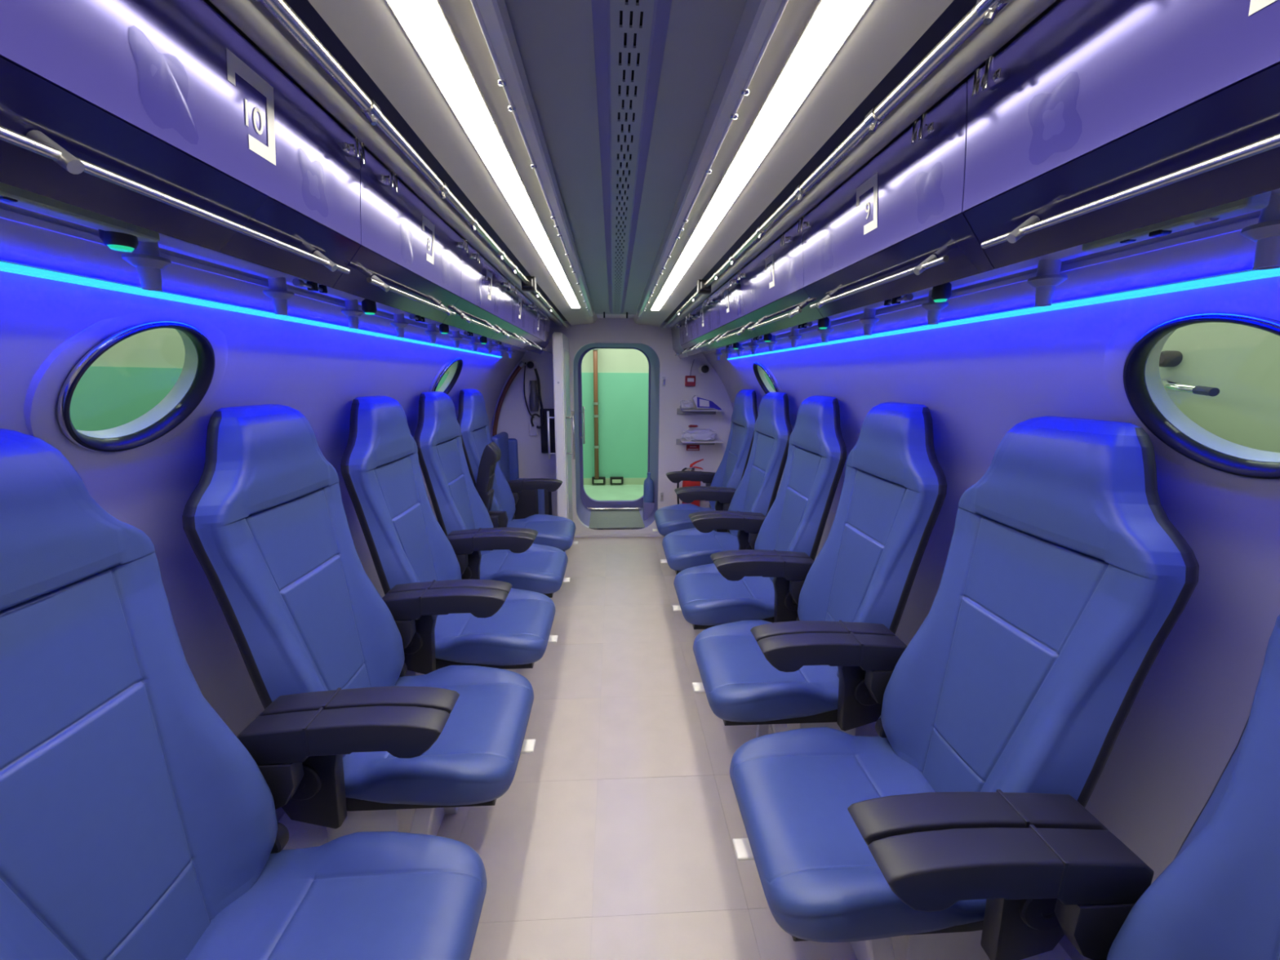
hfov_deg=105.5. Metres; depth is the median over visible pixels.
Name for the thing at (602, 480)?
wall socket
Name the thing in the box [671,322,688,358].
upper cabinet
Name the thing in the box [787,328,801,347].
connector
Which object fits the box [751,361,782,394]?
window
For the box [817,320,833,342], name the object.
connector
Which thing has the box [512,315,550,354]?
upper cabinet
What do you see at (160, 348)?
wall
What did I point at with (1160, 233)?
valve
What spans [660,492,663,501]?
door keeper
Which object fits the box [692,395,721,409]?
packet
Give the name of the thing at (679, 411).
wall shelf
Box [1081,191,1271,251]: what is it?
junction box
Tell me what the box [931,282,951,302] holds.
spotlight
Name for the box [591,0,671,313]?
ceiling vent
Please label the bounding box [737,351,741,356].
socket
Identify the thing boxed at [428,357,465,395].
window
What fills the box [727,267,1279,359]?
led strip
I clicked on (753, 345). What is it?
connector
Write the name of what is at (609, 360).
wall
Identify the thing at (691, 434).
plastic bundle
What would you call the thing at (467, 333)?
valve
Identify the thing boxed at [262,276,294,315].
connector
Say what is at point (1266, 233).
connector
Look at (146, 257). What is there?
connector
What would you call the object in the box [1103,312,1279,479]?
window
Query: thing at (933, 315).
socket
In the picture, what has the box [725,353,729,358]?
socket
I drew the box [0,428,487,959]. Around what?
passenger seat
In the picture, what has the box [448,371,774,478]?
wall panel
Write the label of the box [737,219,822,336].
locker
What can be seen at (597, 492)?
floor
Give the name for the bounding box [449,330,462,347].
connector
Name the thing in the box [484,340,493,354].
connector
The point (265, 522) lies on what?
passenger seat
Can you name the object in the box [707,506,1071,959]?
plinth
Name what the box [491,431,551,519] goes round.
seat
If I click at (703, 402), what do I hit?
print
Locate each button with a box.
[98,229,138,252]
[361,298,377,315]
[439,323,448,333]
[480,335,487,343]
[733,342,739,349]
[763,333,771,342]
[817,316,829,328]
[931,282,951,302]
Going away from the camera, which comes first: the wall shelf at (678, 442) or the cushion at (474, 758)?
the cushion at (474, 758)
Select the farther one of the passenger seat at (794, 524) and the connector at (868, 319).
the passenger seat at (794, 524)
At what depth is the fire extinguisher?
4.31 m
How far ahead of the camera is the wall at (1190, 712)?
0.97 m
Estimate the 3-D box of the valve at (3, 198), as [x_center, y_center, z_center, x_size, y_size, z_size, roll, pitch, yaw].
[-0.710,-0.313,0.502,0.016,0.020,0.113,0,12,-3]
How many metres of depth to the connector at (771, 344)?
2.33 m
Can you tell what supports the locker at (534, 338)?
attached to the duct at (167, 242)
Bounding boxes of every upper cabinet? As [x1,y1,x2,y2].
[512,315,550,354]
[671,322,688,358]
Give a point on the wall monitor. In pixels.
(544, 430)
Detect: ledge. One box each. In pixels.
[0,208,507,349]
[721,217,1259,351]
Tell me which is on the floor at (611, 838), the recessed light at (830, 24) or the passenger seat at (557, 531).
the passenger seat at (557, 531)
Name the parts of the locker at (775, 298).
latch lever, panel, grab rail, latch lever, underside panel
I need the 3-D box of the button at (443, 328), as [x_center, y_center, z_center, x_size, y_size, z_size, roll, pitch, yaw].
[-0.807,-0.623,2.004,0.038,0.040,0.038,0,12,-3]
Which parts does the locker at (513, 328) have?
underside panel, grab rail, panel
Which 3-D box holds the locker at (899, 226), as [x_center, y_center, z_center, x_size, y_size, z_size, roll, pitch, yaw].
[0.538,-0.502,1.010,0.252,0.246,0.612,0,12,-3]
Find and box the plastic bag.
[680,400,693,408]
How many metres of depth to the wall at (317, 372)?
1.16 m
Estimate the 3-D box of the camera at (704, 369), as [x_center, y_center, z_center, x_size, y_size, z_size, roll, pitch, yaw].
[0.563,-0.965,4.234,0.095,0.095,0.090,0,12,-3]
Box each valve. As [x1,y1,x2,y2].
[0,196,17,202]
[292,278,328,293]
[408,314,425,322]
[463,331,473,336]
[753,336,762,340]
[797,321,812,328]
[883,293,913,306]
[1120,217,1219,243]
[1159,351,1219,396]
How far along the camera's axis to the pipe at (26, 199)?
0.61 m
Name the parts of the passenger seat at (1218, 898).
armrest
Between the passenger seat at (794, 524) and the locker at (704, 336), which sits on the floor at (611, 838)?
the passenger seat at (794, 524)
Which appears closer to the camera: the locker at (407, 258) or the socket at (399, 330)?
the locker at (407, 258)
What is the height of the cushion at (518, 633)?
0.123 m
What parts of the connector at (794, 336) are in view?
stem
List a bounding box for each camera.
[526,360,536,369]
[698,364,709,374]
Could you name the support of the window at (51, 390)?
in the wall at (317, 372)
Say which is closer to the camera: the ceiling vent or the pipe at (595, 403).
the ceiling vent
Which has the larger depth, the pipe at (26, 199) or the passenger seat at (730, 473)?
the passenger seat at (730, 473)
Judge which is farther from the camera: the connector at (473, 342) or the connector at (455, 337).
the connector at (473, 342)
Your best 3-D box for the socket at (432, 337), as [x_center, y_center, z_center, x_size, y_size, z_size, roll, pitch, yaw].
[-0.831,-0.566,1.951,0.027,0.034,0.027,0,12,-3]
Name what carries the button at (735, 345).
attached to the duct at (1076, 251)
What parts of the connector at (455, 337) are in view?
stem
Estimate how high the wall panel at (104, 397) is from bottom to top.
1.797 m
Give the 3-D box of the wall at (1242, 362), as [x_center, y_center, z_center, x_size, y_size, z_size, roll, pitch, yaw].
[2.565,-0.481,2.905,0.100,3.300,10.600,0,12,-3]
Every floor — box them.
[436,536,857,959]
[583,484,643,500]
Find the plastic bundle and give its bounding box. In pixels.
[681,428,716,440]
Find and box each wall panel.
[70,366,448,431]
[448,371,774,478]
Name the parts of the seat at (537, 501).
backrest, panel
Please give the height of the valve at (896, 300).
0.020 m
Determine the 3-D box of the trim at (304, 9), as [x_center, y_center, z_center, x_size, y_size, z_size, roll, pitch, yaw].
[-0.460,-0.726,1.306,0.068,0.026,5.500,0,12,-3]
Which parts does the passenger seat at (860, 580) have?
cushion panel, armrest, armrest, lumbar panel, panel, panel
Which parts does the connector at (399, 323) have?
stem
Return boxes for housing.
[307,0,597,325]
[632,0,953,327]
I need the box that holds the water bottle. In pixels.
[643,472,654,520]
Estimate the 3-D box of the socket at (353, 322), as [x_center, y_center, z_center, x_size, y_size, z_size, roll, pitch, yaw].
[-0.798,-0.441,1.356,0.027,0.034,0.027,0,12,-3]
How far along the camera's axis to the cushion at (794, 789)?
1.09 m
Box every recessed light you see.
[385,0,580,307]
[650,0,873,310]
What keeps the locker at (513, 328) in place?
attached to the duct at (167, 242)
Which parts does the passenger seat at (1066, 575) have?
cushion panel, armrest, lumbar panel, armrest, panel, panel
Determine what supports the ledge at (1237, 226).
attached to the wall at (1190, 712)
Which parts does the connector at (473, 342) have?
stem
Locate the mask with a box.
[523,362,545,428]
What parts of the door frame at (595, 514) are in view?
handle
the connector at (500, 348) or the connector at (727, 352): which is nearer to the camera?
the connector at (500, 348)
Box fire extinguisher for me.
[676,458,703,506]
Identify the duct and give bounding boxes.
[0,200,528,351]
[701,188,1279,353]
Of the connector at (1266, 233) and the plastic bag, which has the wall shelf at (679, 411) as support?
the plastic bag
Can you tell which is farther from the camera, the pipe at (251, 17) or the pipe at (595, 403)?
the pipe at (595, 403)
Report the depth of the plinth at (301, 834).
1.30 m
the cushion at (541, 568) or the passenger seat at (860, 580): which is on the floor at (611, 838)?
the passenger seat at (860, 580)
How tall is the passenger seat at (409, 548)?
1.384 m
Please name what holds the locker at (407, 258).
attached to the duct at (167, 242)
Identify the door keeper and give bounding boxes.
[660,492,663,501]
[662,376,665,386]
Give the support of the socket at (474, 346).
attached to the connector at (473, 342)
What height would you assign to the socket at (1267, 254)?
0.034 m
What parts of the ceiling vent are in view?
perforated plate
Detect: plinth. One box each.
[278,670,444,849]
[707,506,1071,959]
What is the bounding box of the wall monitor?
[539,408,555,453]
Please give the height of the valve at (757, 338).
0.020 m
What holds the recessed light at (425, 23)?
in the housing at (370, 30)
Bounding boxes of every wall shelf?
[675,439,724,444]
[676,408,725,414]
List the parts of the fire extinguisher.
lever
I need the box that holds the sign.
[686,444,699,450]
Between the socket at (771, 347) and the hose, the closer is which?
the socket at (771, 347)
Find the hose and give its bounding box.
[492,360,525,436]
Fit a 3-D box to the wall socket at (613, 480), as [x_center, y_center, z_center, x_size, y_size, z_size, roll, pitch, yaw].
[-0.389,0.001,8.117,0.217,0.112,0.056,0,12,-3]
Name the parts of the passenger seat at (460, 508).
panel, panel, armrest, armrest, cushion panel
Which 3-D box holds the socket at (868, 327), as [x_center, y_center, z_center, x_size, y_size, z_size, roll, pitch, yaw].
[0.682,-0.452,1.456,0.027,0.034,0.027,0,12,-3]
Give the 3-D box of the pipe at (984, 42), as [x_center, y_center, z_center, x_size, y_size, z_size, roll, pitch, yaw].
[0.403,-0.721,1.354,0.054,0.040,5.500,0,12,-3]
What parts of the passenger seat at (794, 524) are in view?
cushion panel, armrest, armrest, panel, panel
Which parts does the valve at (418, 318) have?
knob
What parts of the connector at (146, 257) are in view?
stem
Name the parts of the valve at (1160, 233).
knob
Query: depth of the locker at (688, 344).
3.37 m
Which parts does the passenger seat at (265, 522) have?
panel, panel, lumbar panel, armrest, armrest, cushion panel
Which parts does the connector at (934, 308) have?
stem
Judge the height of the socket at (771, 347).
0.034 m
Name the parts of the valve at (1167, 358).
knob, arm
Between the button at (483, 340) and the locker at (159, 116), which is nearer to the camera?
the locker at (159, 116)
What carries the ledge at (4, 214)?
attached to the wall at (317, 372)
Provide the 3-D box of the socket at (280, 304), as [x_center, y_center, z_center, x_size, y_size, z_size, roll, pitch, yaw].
[-0.782,-0.378,1.058,0.027,0.034,0.027,0,12,-3]
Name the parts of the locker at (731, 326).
panel, grab rail, latch lever, underside panel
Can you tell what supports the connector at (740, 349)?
attached to the duct at (1076, 251)
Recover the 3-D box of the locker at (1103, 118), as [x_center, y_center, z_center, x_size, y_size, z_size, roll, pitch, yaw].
[0.571,-0.376,0.412,0.252,0.246,0.612,0,12,-3]
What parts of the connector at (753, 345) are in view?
stem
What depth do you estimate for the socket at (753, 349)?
2.64 m
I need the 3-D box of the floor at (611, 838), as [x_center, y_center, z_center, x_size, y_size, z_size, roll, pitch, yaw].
[-0.072,1.139,1.797,1.400,0.050,5.650,0,12,-3]
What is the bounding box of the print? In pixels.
[699,399,709,406]
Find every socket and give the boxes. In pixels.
[136,266,163,291]
[271,297,288,315]
[347,315,359,328]
[395,326,404,337]
[428,334,436,343]
[453,340,459,347]
[471,344,477,351]
[487,348,491,354]
[528,421,537,435]
[591,476,605,484]
[609,476,623,484]
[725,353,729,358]
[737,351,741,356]
[751,347,755,354]
[768,344,773,351]
[791,339,797,347]
[821,333,829,342]
[862,323,873,335]
[926,309,941,324]
[1034,284,1055,306]
[1252,235,1279,270]
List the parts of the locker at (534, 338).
underside panel, grab rail, panel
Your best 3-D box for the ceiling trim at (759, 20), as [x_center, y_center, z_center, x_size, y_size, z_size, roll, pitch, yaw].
[0.129,-0.689,1.100,0.032,0.058,4.820,0,12,-3]
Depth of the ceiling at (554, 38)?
0.88 m
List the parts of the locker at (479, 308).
underside panel, latch lever, grab rail, panel, latch lever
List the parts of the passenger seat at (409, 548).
panel, panel, armrest, armrest, cushion panel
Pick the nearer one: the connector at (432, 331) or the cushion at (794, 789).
the cushion at (794, 789)
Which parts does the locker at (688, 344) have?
panel, underside panel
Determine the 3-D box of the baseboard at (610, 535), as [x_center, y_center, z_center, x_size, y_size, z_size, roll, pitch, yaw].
[-0.223,0.521,4.544,1.120,0.028,0.013,0,12,-3]
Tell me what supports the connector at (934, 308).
attached to the duct at (1076, 251)
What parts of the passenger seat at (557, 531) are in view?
panel, armrest, panel, armrest, cushion panel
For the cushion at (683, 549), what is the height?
0.123 m
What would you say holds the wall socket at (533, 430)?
attached to the wall at (514, 418)
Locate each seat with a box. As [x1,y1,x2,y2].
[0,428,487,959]
[182,404,535,841]
[340,395,558,675]
[413,391,570,597]
[457,388,577,551]
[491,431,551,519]
[652,389,757,536]
[660,391,792,574]
[671,395,846,629]
[692,402,946,737]
[729,416,1199,959]
[867,614,1279,959]
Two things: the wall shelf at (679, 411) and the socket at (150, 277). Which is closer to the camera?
the socket at (150, 277)
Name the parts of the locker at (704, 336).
panel, grab rail, underside panel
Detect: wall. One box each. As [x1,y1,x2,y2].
[0,0,545,822]
[90,328,447,373]
[447,348,774,390]
[491,314,733,534]
[684,0,1279,959]
[774,322,1279,452]
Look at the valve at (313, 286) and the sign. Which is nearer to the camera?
the valve at (313, 286)
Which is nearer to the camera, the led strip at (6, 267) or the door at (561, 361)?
the led strip at (6, 267)
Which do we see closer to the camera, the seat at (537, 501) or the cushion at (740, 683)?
the cushion at (740, 683)
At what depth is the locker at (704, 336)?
2.76 m
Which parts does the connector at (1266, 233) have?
stem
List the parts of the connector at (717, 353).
stem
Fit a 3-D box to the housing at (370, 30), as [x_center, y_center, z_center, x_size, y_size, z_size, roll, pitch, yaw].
[-0.321,-0.760,1.378,0.226,0.064,5.640,0,12,-3]
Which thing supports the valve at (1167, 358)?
attached to the wall at (1242, 362)
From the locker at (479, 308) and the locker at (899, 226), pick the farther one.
the locker at (479, 308)
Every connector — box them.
[121,240,172,291]
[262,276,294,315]
[341,299,364,328]
[390,313,408,337]
[424,323,439,343]
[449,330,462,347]
[469,336,479,351]
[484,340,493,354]
[496,344,505,355]
[506,346,514,358]
[714,349,722,359]
[724,346,732,358]
[735,343,744,356]
[748,339,759,354]
[765,335,777,351]
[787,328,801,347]
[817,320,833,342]
[858,307,879,335]
[921,289,948,324]
[1026,258,1067,306]
[1240,194,1279,270]
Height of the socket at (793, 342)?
0.034 m
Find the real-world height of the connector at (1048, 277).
0.085 m
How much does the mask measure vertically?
0.564 m
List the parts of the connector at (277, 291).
stem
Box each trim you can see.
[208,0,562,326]
[284,0,567,320]
[470,0,593,315]
[637,0,788,316]
[663,0,977,322]
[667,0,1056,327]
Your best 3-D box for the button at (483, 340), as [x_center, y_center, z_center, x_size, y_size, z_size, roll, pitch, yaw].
[-0.840,-0.751,2.610,0.038,0.040,0.038,0,12,-3]
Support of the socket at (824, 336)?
attached to the connector at (824, 332)
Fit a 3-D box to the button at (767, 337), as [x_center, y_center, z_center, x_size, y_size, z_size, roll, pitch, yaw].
[0.608,-0.679,2.316,0.038,0.040,0.038,0,12,-3]
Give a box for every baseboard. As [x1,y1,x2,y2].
[573,533,663,537]
[583,477,646,484]
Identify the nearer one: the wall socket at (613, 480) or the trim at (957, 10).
the trim at (957, 10)
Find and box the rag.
[688,424,697,427]
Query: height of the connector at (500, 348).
0.085 m
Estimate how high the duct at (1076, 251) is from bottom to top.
0.028 m
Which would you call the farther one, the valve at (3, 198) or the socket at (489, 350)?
the socket at (489, 350)
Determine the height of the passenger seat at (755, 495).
1.384 m
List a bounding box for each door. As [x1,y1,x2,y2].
[546,332,575,520]
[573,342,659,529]
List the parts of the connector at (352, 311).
stem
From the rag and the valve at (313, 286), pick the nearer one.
the valve at (313, 286)
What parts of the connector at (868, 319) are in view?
stem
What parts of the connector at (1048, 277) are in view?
stem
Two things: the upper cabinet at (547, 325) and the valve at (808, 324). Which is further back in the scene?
the upper cabinet at (547, 325)
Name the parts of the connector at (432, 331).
stem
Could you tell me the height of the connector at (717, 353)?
0.085 m
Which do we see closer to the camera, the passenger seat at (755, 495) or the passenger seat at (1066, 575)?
the passenger seat at (1066, 575)
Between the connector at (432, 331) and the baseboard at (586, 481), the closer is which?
the connector at (432, 331)
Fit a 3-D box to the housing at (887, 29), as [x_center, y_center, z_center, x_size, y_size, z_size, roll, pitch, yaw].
[0.204,-0.762,1.406,0.226,0.064,5.640,0,12,-3]
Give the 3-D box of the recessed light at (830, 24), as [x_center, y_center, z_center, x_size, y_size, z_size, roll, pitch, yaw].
[0.194,-0.768,1.517,0.062,0.014,3.472,0,12,-3]
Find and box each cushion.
[185,831,487,959]
[342,665,533,805]
[434,588,555,665]
[480,543,568,594]
[506,514,576,551]
[516,478,545,514]
[544,488,551,515]
[653,503,715,536]
[662,528,738,570]
[673,563,774,625]
[693,619,839,722]
[729,726,986,942]
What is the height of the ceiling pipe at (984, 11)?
0.058 m
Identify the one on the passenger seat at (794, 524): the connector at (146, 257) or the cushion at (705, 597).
the cushion at (705, 597)
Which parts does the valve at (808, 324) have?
knob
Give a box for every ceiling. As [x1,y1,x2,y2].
[504,0,746,314]
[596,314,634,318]
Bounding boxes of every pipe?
[0,182,159,242]
[253,0,568,328]
[591,348,599,479]
[662,0,1011,328]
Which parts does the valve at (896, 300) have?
knob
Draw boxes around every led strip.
[0,259,502,357]
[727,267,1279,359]
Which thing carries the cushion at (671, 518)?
on the passenger seat at (730, 473)
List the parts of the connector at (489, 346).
stem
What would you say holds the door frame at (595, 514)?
in the wall at (514, 418)
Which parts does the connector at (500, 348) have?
stem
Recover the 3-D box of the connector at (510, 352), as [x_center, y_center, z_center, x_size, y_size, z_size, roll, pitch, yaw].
[-0.913,-0.905,3.433,0.056,0.085,0.056,0,12,-3]
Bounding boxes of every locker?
[0,0,365,288]
[264,148,468,323]
[431,239,511,337]
[490,279,533,346]
[505,301,548,352]
[675,311,702,355]
[688,296,724,351]
[706,270,758,346]
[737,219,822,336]
[797,80,994,317]
[962,0,1279,269]
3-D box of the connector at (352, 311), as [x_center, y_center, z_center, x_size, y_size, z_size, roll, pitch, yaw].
[-0.798,-0.466,1.351,0.056,0.085,0.056,0,12,-3]
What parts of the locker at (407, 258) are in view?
latch lever, underside panel, grab rail, panel, latch lever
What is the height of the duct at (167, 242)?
0.028 m
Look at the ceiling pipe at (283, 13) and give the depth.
0.73 m
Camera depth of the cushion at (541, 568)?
2.56 m
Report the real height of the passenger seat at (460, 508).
1.384 m
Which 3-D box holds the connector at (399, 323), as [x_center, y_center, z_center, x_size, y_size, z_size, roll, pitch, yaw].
[-0.815,-0.528,1.648,0.056,0.085,0.056,0,12,-3]
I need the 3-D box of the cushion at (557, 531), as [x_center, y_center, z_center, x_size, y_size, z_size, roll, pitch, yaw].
[-0.681,0.344,3.236,0.483,0.123,0.465,0,12,-3]
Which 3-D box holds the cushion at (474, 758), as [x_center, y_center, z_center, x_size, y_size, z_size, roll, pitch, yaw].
[-0.582,0.724,1.434,0.483,0.123,0.465,0,12,-3]
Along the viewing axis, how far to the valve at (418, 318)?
1.69 m
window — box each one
[23,315,227,458]
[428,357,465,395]
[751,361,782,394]
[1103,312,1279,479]
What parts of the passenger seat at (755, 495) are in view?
cushion panel, armrest, armrest, panel, panel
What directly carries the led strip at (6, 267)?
attached to the wall at (317, 372)
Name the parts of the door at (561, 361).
handle, inset panel, handle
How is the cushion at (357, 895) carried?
on the passenger seat at (135, 824)
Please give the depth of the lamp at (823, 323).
1.69 m
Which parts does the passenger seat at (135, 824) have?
panel, panel, lumbar panel, armrest, cushion panel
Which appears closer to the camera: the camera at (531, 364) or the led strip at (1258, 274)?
the led strip at (1258, 274)
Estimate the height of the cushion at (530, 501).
0.320 m
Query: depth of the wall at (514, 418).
4.31 m
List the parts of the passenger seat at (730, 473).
cushion panel, armrest, armrest, panel, panel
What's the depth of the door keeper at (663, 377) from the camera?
4.27 m
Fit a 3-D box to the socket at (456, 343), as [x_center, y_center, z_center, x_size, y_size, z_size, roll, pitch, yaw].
[-0.847,-0.629,2.248,0.027,0.034,0.027,0,12,-3]
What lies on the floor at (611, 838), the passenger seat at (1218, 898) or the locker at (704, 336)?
the passenger seat at (1218, 898)
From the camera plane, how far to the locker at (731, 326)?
2.15 m
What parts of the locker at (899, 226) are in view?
latch lever, grab rail, underside panel, latch lever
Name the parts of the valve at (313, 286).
knob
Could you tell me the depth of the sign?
4.41 m
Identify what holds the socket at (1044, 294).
attached to the connector at (1048, 277)
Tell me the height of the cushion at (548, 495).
0.500 m

